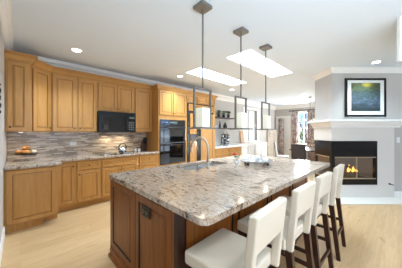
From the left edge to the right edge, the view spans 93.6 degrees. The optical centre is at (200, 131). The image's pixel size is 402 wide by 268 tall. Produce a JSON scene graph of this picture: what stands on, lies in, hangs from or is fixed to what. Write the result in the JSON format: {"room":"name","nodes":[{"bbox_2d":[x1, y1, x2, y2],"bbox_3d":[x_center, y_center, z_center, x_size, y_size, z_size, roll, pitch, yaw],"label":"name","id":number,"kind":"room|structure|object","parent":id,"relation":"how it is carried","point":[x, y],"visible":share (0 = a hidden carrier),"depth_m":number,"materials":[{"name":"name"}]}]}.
{"room":"kitchen","nodes":[
{"label":"kitchen","id":0,"kind":"room"},
{"bbox_2d":[0,23,6,241],"bbox_3d":[-0.865,0.020,0.556,0.150,2.740,7.500,0,0,-44],"label":"wall","id":1,"kind":"structure","parent":0,"point":[3,135],"depth_m":2.40,"materials":[{"name":"grey paint"}]},
{"bbox_2d":[0,226,4,265],"bbox_3d":[-1.216,1.325,1.044,0.016,0.130,4.090,0,0,-44],"label":"baseboard","id":2,"kind":"structure","parent":1,"relation":"attached to","point":[3,231],"depth_m":2.17,"materials":[{"name":"white paint"}]},
{"bbox_2d":[0,0,14,50],"bbox_3d":[-0.763,-1.298,0.627,0.095,0.105,7.160,0,0,-44],"label":"trim","id":3,"kind":"structure","parent":1,"relation":"attached to","point":[6,21],"depth_m":2.26,"materials":[{"name":"white paint"}]},
{"bbox_2d":[4,49,37,131],"bbox_3d":[-2.886,-0.583,3.035,0.355,1.155,0.756,0,0,-44],"label":"upper cabinet","id":4,"kind":"object","parent":1,"relation":"attached to","point":[18,65],"visible":1,"depth_m":2.77,"materials":[{"name":"brown wood"}]},
{"bbox_2d":[7,132,145,159],"bbox_3d":[-2.361,0.233,4.072,2.550,0.485,0.012,0,0,-44],"label":"backsplash","id":5,"kind":"structure","parent":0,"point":[47,144],"depth_m":3.78,"materials":[{"name":"tile"}]},
{"bbox_2d":[0,174,401,267],"bbox_3d":[2.812,1.450,4.076,10.500,0.120,7.500,0,0,-44],"label":"floor","id":6,"kind":"structure","parent":0,"point":[78,237],"depth_m":2.42,"materials":[{"name":"brown wood"}]},
{"bbox_2d":[4,165,58,233],"bbox_3d":[-2.734,0.951,3.051,0.595,0.878,0.931,0,0,-44],"label":"base cabinet","id":7,"kind":"object","parent":6,"relation":"on","point":[31,195],"visible":0.94,"depth_m":2.70,"materials":[{"name":"brown wood"}]},
{"bbox_2d":[3,150,158,170],"bbox_3d":[-2.026,0.491,3.721,2.546,0.042,0.957,0,0,-44],"label":"countertop","id":8,"kind":"structure","parent":7,"relation":"on","point":[13,164],"depth_m":3.22,"materials":[{"name":"stone"}]},
{"bbox_2d":[14,153,37,160],"bbox_3d":[-2.882,0.412,3.111,0.310,0.115,0.310,0,0,-44],"label":"stand","id":9,"kind":"object","parent":8,"relation":"on","point":[22,153],"visible":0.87,"depth_m":3.04,"materials":[{"name":"black metal"}]},
{"bbox_2d":[96,151,136,155],"bbox_3d":[-1.865,0.458,4.146,0.760,0.024,0.450,0,0,-44],"label":"cooktop","id":10,"kind":"object","parent":8,"relation":"in","point":[126,152],"visible":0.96,"depth_m":4.07,"materials":[{"name":"black glass"}]},
{"bbox_2d":[116,143,126,151],"bbox_3d":[-1.827,0.361,4.339,0.225,0.201,0.180,0,0,-11],"label":"kettle","id":11,"kind":"object","parent":10,"relation":"on","point":[121,149],"visible":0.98,"depth_m":4.29,"materials":[{"name":"silver metal"}]},
{"bbox_2d":[140,137,147,151],"bbox_3d":[-1.391,0.290,4.590,0.100,0.358,0.242,0,0,-44],"label":"knife block","id":12,"kind":"object","parent":8,"relation":"on","point":[143,147],"visible":0.97,"depth_m":4.54,"materials":[{"name":"black wood"}]},
{"bbox_2d":[59,161,75,211],"bbox_3d":[-2.523,0.951,3.466,0.283,0.878,0.634,0,0,-44],"label":"base cabinet","id":13,"kind":"object","parent":6,"relation":"on","point":[67,170],"visible":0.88,"depth_m":3.28,"materials":[{"name":"brown wood"}]},
{"bbox_2d":[75,159,100,208],"bbox_3d":[-2.272,0.951,3.707,0.409,0.878,0.634,0,0,-44],"label":"base cabinet","id":14,"kind":"object","parent":6,"relation":"on","point":[88,172],"visible":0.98,"depth_m":3.50,"materials":[{"name":"brown wood"}]},
{"bbox_2d":[100,155,137,202],"bbox_3d":[-1.848,0.951,4.113,0.760,0.878,0.634,0,0,-44],"label":"base cabinet","id":15,"kind":"object","parent":6,"relation":"on","point":[126,163],"visible":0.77,"depth_m":3.78,"materials":[{"name":"brown wood"}]},
{"bbox_2d":[138,154,157,169],"bbox_3d":[-1.394,0.951,4.547,0.493,0.878,0.634,0,0,-44],"label":"base cabinet","id":16,"kind":"object","parent":6,"relation":"on","point":[149,160],"visible":0.33,"depth_m":4.32,"materials":[{"name":"brown wood"}]},
{"bbox_2d":[146,84,187,166],"bbox_3d":[-0.919,0.130,4.983,0.930,2.520,0.670,0,0,-44],"label":"tall cabinet","id":17,"kind":"object","parent":6,"relation":"on","point":[168,102],"visible":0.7,"depth_m":4.68,"materials":[{"name":"brown wood"}]},
{"bbox_2d":[160,119,185,164],"bbox_3d":[-0.869,0.248,4.981,0.776,1.111,0.613,0,0,-44],"label":"double oven","id":18,"kind":"object","parent":17,"relation":"in","point":[172,132],"visible":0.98,"depth_m":4.77,"materials":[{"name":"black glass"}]},
{"bbox_2d":[186,90,217,162],"bbox_3d":[-0.138,0.130,5.731,1.230,2.520,0.670,0,0,-44],"label":"tall cabinet","id":19,"kind":"object","parent":6,"relation":"on","point":[201,98],"visible":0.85,"depth_m":5.45,"materials":[{"name":"brown wood"}]},
{"bbox_2d":[187,103,213,161],"bbox_3d":[-0.180,0.287,5.676,1.044,2.185,0.630,0,0,-44],"label":"refrigerator","id":20,"kind":"object","parent":19,"relation":"in","point":[199,149],"visible":0.4,"depth_m":5.38,"materials":[{"name":"brown wood"}]},
{"bbox_2d":[108,163,307,267],"bbox_3d":[0.360,0.951,2.577,2.665,0.878,1.301,0,0,-44],"label":"kitchen island","id":21,"kind":"object","parent":6,"relation":"on","point":[144,233],"visible":0.28,"depth_m":1.55,"materials":[{"name":"brown wood"}]},
{"bbox_2d":[141,204,149,219],"bbox_3d":[-0.439,0.632,1.498,0.010,0.086,0.136,0,0,-44],"label":"outlet plate","id":22,"kind":"object","parent":21,"relation":"attached to","point":[145,208],"depth_m":1.49,"materials":[{"name":"grey metal"}]},
{"bbox_2d":[109,154,329,225],"bbox_3d":[0.470,0.491,2.499,2.725,0.042,1.540,0,0,-44],"label":"island countertop","id":23,"kind":"structure","parent":21,"relation":"on","point":[205,196],"depth_m":1.75,"materials":[{"name":"stone"}]},
{"bbox_2d":[190,137,211,167],"bbox_3d":[0.001,0.265,2.572,0.314,0.410,0.135,0,0,32],"label":"faucet","id":24,"kind":"object","parent":23,"relation":"on","point":[202,138],"visible":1,"depth_m":2.48,"materials":[{"name":"silver metal"}]},
{"bbox_2d":[184,163,219,169],"bbox_3d":[0.024,0.618,2.723,0.772,0.205,0.376,0,0,-44],"label":"sink","id":25,"kind":"object","parent":23,"relation":"in","point":[210,164],"visible":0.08,"depth_m":2.87,"materials":[{"name":"silver metal"}]},
{"bbox_2d":[240,158,272,164],"bbox_3d":[0.802,0.438,2.734,0.470,0.063,0.350,0,0,-1],"label":"serving tray","id":26,"kind":"object","parent":23,"relation":"on","point":[247,161],"visible":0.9,"depth_m":2.74,"materials":[{"name":"silver metal"}]},
{"bbox_2d":[215,145,241,157],"bbox_3d":[0.816,0.948,6.739,1.500,0.885,0.543,0,0,-44],"label":"base cabinet","id":27,"kind":"object","parent":6,"relation":"on","point":[221,151],"visible":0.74,"depth_m":6.53,"materials":[{"name":"brown wood"}]},
{"bbox_2d":[185,197,286,267],"bbox_3d":[0.214,0.890,1.146,0.500,1.000,0.400,0,0,43],"label":"counter stool","id":28,"kind":"object","parent":6,"relation":"on","point":[225,248],"visible":1,"depth_m":1.09,"materials":[{"name":"beige leather"}]},
{"bbox_2d":[231,142,267,155],"bbox_3d":[2.099,0.930,7.981,2.050,0.920,0.523,0,0,-44],"label":"base cabinet","id":29,"kind":"object","parent":6,"relation":"on","point":[252,148],"visible":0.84,"depth_m":7.77,"materials":[{"name":"white paint"}]},
{"bbox_2d":[240,131,244,142],"bbox_3d":[1.736,0.220,7.947,0.260,0.498,0.078,0,0,-44],"label":"cutting board","id":30,"kind":"object","parent":29,"relation":"on","point":[241,132],"visible":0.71,"depth_m":7.93,"materials":[{"name":"brown wood"}]},
{"bbox_2d":[267,130,276,156],"bbox_3d":[3.672,0.640,9.696,0.835,1.500,0.130,0,0,-44],"label":"folding screen","id":31,"kind":"object","parent":6,"relation":"on","point":[271,134],"visible":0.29,"depth_m":9.53,"materials":[{"name":"fabric"}]},
{"bbox_2d":[237,181,315,267],"bbox_3d":[0.613,0.890,1.528,0.400,1.000,0.500,0,0,-44],"label":"counter stool","id":32,"kind":"object","parent":6,"relation":"on","point":[302,198],"visible":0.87,"depth_m":1.39,"materials":[{"name":"beige leather"}]},
{"bbox_2d":[274,142,288,158],"bbox_3d":[3.083,0.887,7.236,0.538,1.005,0.450,0,0,23],"label":"dining chair","id":33,"kind":"object","parent":6,"relation":"on","point":[275,147],"visible":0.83,"depth_m":7.11,"materials":[{"name":"white fabric"}]},
{"bbox_2d":[268,171,333,267],"bbox_3d":[0.996,0.890,1.895,0.400,1.000,0.500,0,0,-43],"label":"counter stool","id":34,"kind":"object","parent":6,"relation":"on","point":[323,181],"visible":0.62,"depth_m":1.73,"materials":[{"name":"beige leather"}]},
{"bbox_2d":[291,144,310,160],"bbox_3d":[3.246,0.890,6.126,0.518,1.000,0.440,0,0,-44],"label":"dining chair","id":35,"kind":"object","parent":6,"relation":"on","point":[298,151],"visible":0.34,"depth_m":5.96,"materials":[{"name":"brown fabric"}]},
{"bbox_2d":[289,147,314,158],"bbox_3d":[4.171,1.010,7.067,1.500,0.760,1.100,0,0,-44],"label":"dining table","id":36,"kind":"object","parent":6,"relation":"on","point":[310,149],"visible":0.14,"depth_m":6.85,"materials":[{"name":"brown wood"}]},
{"bbox_2d":[292,164,345,261],"bbox_3d":[1.452,0.890,2.331,0.400,1.000,0.500,0,0,-45],"label":"counter stool","id":37,"kind":"object","parent":6,"relation":"on","point":[338,171],"visible":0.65,"depth_m":2.08,"materials":[{"name":"beige leather"}]},
{"bbox_2d":[11,0,401,105],"bbox_3d":[2.812,-1.490,4.076,10.500,0.280,7.500,0,0,-44],"label":"ceiling","id":38,"kind":"structure","parent":0,"point":[155,40],"depth_m":2.75,"materials":[{"name":"white paint"}]},
{"bbox_2d":[70,48,82,52],"bbox_3d":[-2.049,-1.345,3.105,0.170,0.010,0.170,0,0,-44],"label":"recessed light","id":39,"kind":"object","parent":38,"relation":"in","point":[72,49],"visible":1,"depth_m":3.10,"materials":[{"name":"white paint"}]},
{"bbox_2d":[187,0,217,128],"bbox_3d":[0.018,-0.691,2.020,0.256,1.318,0.210,0,0,-44],"label":"pendant light","id":40,"kind":"object","parent":38,"relation":"hanging from","point":[202,117],"visible":1,"depth_m":1.99,"materials":[{"name":"silver metal"}]},
{"bbox_2d":[229,26,252,129],"bbox_3d":[0.531,-0.691,2.511,0.256,1.318,0.210,0,0,-44],"label":"pendant light","id":41,"kind":"object","parent":38,"relation":"hanging from","point":[240,119],"visible":1,"depth_m":2.47,"materials":[{"name":"silver metal"}]},
{"bbox_2d":[256,44,275,129],"bbox_3d":[1.023,-0.691,2.981,0.256,1.318,0.210,0,0,-44],"label":"pendant light","id":42,"kind":"object","parent":38,"relation":"hanging from","point":[265,120],"visible":1,"depth_m":2.94,"materials":[{"name":"silver metal"}]},
{"bbox_2d":[301,97,314,124],"bbox_3d":[4.192,-0.805,7.276,0.630,1.090,0.620,0,0,-44],"label":"chandelier","id":43,"kind":"object","parent":38,"relation":"hanging from","point":[303,120],"visible":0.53,"depth_m":7.23,"materials":[{"name":"silver metal"}]},
{"bbox_2d":[397,16,401,61],"bbox_3d":[2.670,-1.089,2.217,0.700,0.519,0.035,0,0,0],"label":"panel","id":44,"kind":"object","parent":38,"relation":"hanging from","point":[399,19],"visible":1,"depth_m":2.20,"materials":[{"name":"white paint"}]},
{"bbox_2d":[215,100,274,145],"bbox_3d":[0.362,0.020,6.805,10.265,2.740,0.170,0,0,-44],"label":"wall","id":45,"kind":"structure","parent":0,"point":[220,105],"depth_m":7.55,"materials":[{"name":"grey paint"}]},
{"bbox_2d":[31,59,53,131],"bbox_3d":[-2.739,-0.583,3.273,0.321,1.155,0.612,0,0,-44],"label":"upper cabinet","id":46,"kind":"object","parent":45,"relation":"attached to","point":[41,72],"visible":0.91,"depth_m":3.12,"materials":[{"name":"brown wood"}]},
{"bbox_2d":[51,66,77,131],"bbox_3d":[-2.602,-0.583,3.576,0.387,1.155,0.366,0,0,-44],"label":"upper cabinet","id":47,"kind":"object","parent":45,"relation":"attached to","point":[63,80],"visible":0.98,"depth_m":3.47,"materials":[{"name":"brown wood"}]},
{"bbox_2d":[77,71,97,131],"bbox_3d":[-2.335,-0.583,3.833,0.350,1.155,0.366,0,0,-44],"label":"upper cabinet","id":48,"kind":"object","parent":45,"relation":"attached to","point":[86,82],"visible":0.96,"depth_m":3.72,"materials":[{"name":"brown wood"}]},
{"bbox_2d":[97,111,135,131],"bbox_3d":[-1.902,-0.210,4.203,0.773,0.435,0.429,0,0,-44],"label":"microwave","id":49,"kind":"object","parent":45,"relation":"attached to","point":[107,121],"visible":1,"depth_m":4.04,"materials":[{"name":"black plastic"}]},
{"bbox_2d":[97,75,135,112],"bbox_3d":[-1.924,-0.796,4.226,0.781,0.728,0.366,0,0,-44],"label":"upper cabinet","id":50,"kind":"object","parent":45,"relation":"attached to","point":[113,94],"visible":0.96,"depth_m":4.09,"materials":[{"name":"brown wood"}]},
{"bbox_2d":[134,82,151,131],"bbox_3d":[-1.474,-0.583,4.656,0.458,1.155,0.366,0,0,-44],"label":"upper cabinet","id":51,"kind":"object","parent":45,"relation":"attached to","point":[142,92],"visible":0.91,"depth_m":4.55,"materials":[{"name":"brown wood"}]},
{"bbox_2d":[20,52,314,109],"bbox_3d":[2.831,-1.266,4.081,10.065,0.168,7.180,0,0,-44],"label":"trim","id":52,"kind":"structure","parent":45,"relation":"attached to","point":[56,63],"depth_m":4.73,"materials":[{"name":"white paint"}]},
{"bbox_2d":[243,107,258,141],"bbox_3d":[2.219,-0.300,8.506,1.330,1.560,0.180,0,0,-44],"label":"window","id":53,"kind":"structure","parent":45,"relation":"in","point":[249,135],"depth_m":8.67,"materials":[{"name":"white paint"}]},
{"bbox_2d":[275,107,314,154],"bbox_3d":[6.521,0.020,7.613,0.150,2.740,7.180,0,0,-44],"label":"wall","id":54,"kind":"structure","parent":0,"point":[283,112],"depth_m":9.61,"materials":[{"name":"grey paint"}]},
{"bbox_2d":[276,116,290,158],"bbox_3d":[4.310,0.285,9.857,0.100,2.210,0.740,0,0,-44],"label":"door","id":55,"kind":"structure","parent":54,"relation":"in","point":[287,119],"depth_m":9.77,"materials":[{"name":"white paint"}]},
{"bbox_2d":[279,118,283,154],"bbox_3d":[4.185,0.330,9.862,0.076,2.080,0.260,0,0,-44],"label":"curtain","id":56,"kind":"object","parent":55,"relation":"hanging from","point":[281,120],"visible":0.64,"depth_m":9.85,"materials":[{"name":"fabric"}]},
{"bbox_2d":[291,110,314,145],"bbox_3d":[4.973,-0.190,9.150,0.140,1.680,1.100,0,0,-44],"label":"window","id":57,"kind":"structure","parent":54,"relation":"in","point":[303,128],"depth_m":9.18,"materials":[{"name":"white paint"}]},
{"bbox_3d":[4.958,-1.060,9.072,0.090,0.060,1.410,0,0,-44],"label":"curtain rod","id":58,"kind":"object","parent":54,"relation":"attached to","visible":0},
{"bbox_2d":[292,111,297,143],"bbox_3d":[4.655,0.165,9.371,0.076,2.410,0.300,0,0,-44],"label":"curtain","id":59,"kind":"object","parent":58,"relation":"hanging from","point":[294,113],"visible":0.62,"depth_m":9.37,"materials":[{"name":"fabric"}]},
{"bbox_2d":[307,110,314,160],"bbox_3d":[5.194,0.165,8.808,0.076,2.410,0.420,0,0,-44],"label":"curtain","id":60,"kind":"object","parent":58,"relation":"hanging from","point":[310,113],"visible":0.51,"depth_m":8.85,"materials":[{"name":"fabric"}]},
{"bbox_2d":[315,73,401,190],"bbox_3d":[5.390,0.020,4.300,5.220,2.740,0.600,0,0,0],"label":"wall","id":61,"kind":"structure","parent":0,"point":[329,89],"depth_m":4.00,"materials":[{"name":"grey paint"}]},
{"bbox_2d":[314,127,393,196],"bbox_3d":[3.410,0.640,4.285,1.320,1.500,0.630,0,0,0],"label":"trim","id":62,"kind":"structure","parent":61,"relation":"attached to","point":[384,136],"depth_m":3.97,"materials":[{"name":"white paint"}]},
{"bbox_2d":[315,140,376,184],"bbox_3d":[3.225,0.651,4.255,0.966,0.919,0.586,0,0,0],"label":"fireplace","id":63,"kind":"object","parent":62,"relation":"in","point":[359,158],"visible":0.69,"depth_m":3.97,"materials":[{"name":"black metal"}]},
{"bbox_2d":[315,140,376,156],"bbox_3d":[3.227,0.359,4.256,0.963,0.335,0.583,0,0,0],"label":"hood","id":64,"kind":"object","parent":63,"relation":"attached to","point":[322,148],"depth_m":3.96,"materials":[{"name":"black metal"}]},
{"bbox_2d":[308,119,401,127],"bbox_3d":[3.445,-0.177,4.215,1.670,0.165,0.770,0,0,0],"label":"mantel shelf","id":65,"kind":"object","parent":61,"relation":"attached to","point":[328,123],"visible":1,"depth_m":3.89,"materials":[{"name":"white paint"}]},
{"bbox_2d":[311,67,401,80],"bbox_3d":[5.293,-1.298,4.252,5.215,0.105,0.695,0,0,0],"label":"trim","id":66,"kind":"structure","parent":61,"relation":"attached to","point":[330,70],"depth_m":3.96,"materials":[{"name":"white paint"}]},
{"bbox_2d":[344,78,385,116],"bbox_3d":[3.473,-0.728,3.982,0.860,0.815,0.036,0,0,0],"label":"framed picture","id":67,"kind":"object","parent":61,"relation":"attached to","point":[363,97],"visible":1,"depth_m":3.97,"materials":[{"name":"black wood"},{"name":"white mat paper"},{"name":"canvas"}]},
{"bbox_2d":[351,83,379,110],"bbox_3d":[3.473,-0.738,3.975,0.610,0.595,0.003,0,0,0],"label":"artwork","id":68,"kind":"object","parent":67,"relation":"attached to","point":[364,96],"depth_m":3.97,"materials":[{"name":"fabric"}]},
{"bbox_2d":[335,197,401,204],"bbox_3d":[4.300,1.381,3.785,3.400,0.018,0.370,0,0,0],"label":"hearth","id":69,"kind":"object","parent":61,"relation":"attached to","point":[344,200],"depth_m":3.78,"materials":[{"name":"white tile"}]},
{"bbox_2d":[394,191,401,196],"bbox_3d":[5.987,1.325,3.992,3.825,0.130,0.016,0,0,0],"label":"baseboard","id":70,"kind":"structure","parent":61,"relation":"attached to","point":[396,193],"depth_m":3.98,"materials":[{"name":"white paint"}]},
{"label":"outside","id":71,"kind":"structure","parent":0,"visible":0},
{"bbox_3d":[13.981,1.715,21.692,29.800,0.050,24.000,0,0,-44],"label":"ground","id":72,"kind":"structure","parent":71,"visible":0},
{"bbox_2d":[298,113,306,143],"bbox_3d":[6.769,-0.109,11.833,3.904,3.609,4.143,0,0,-44],"label":"tree","id":73,"kind":"object","parent":72,"relation":"on","point":[300,134],"visible":0.06,"depth_m":12.05,"materials":[{"name":"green plant"}]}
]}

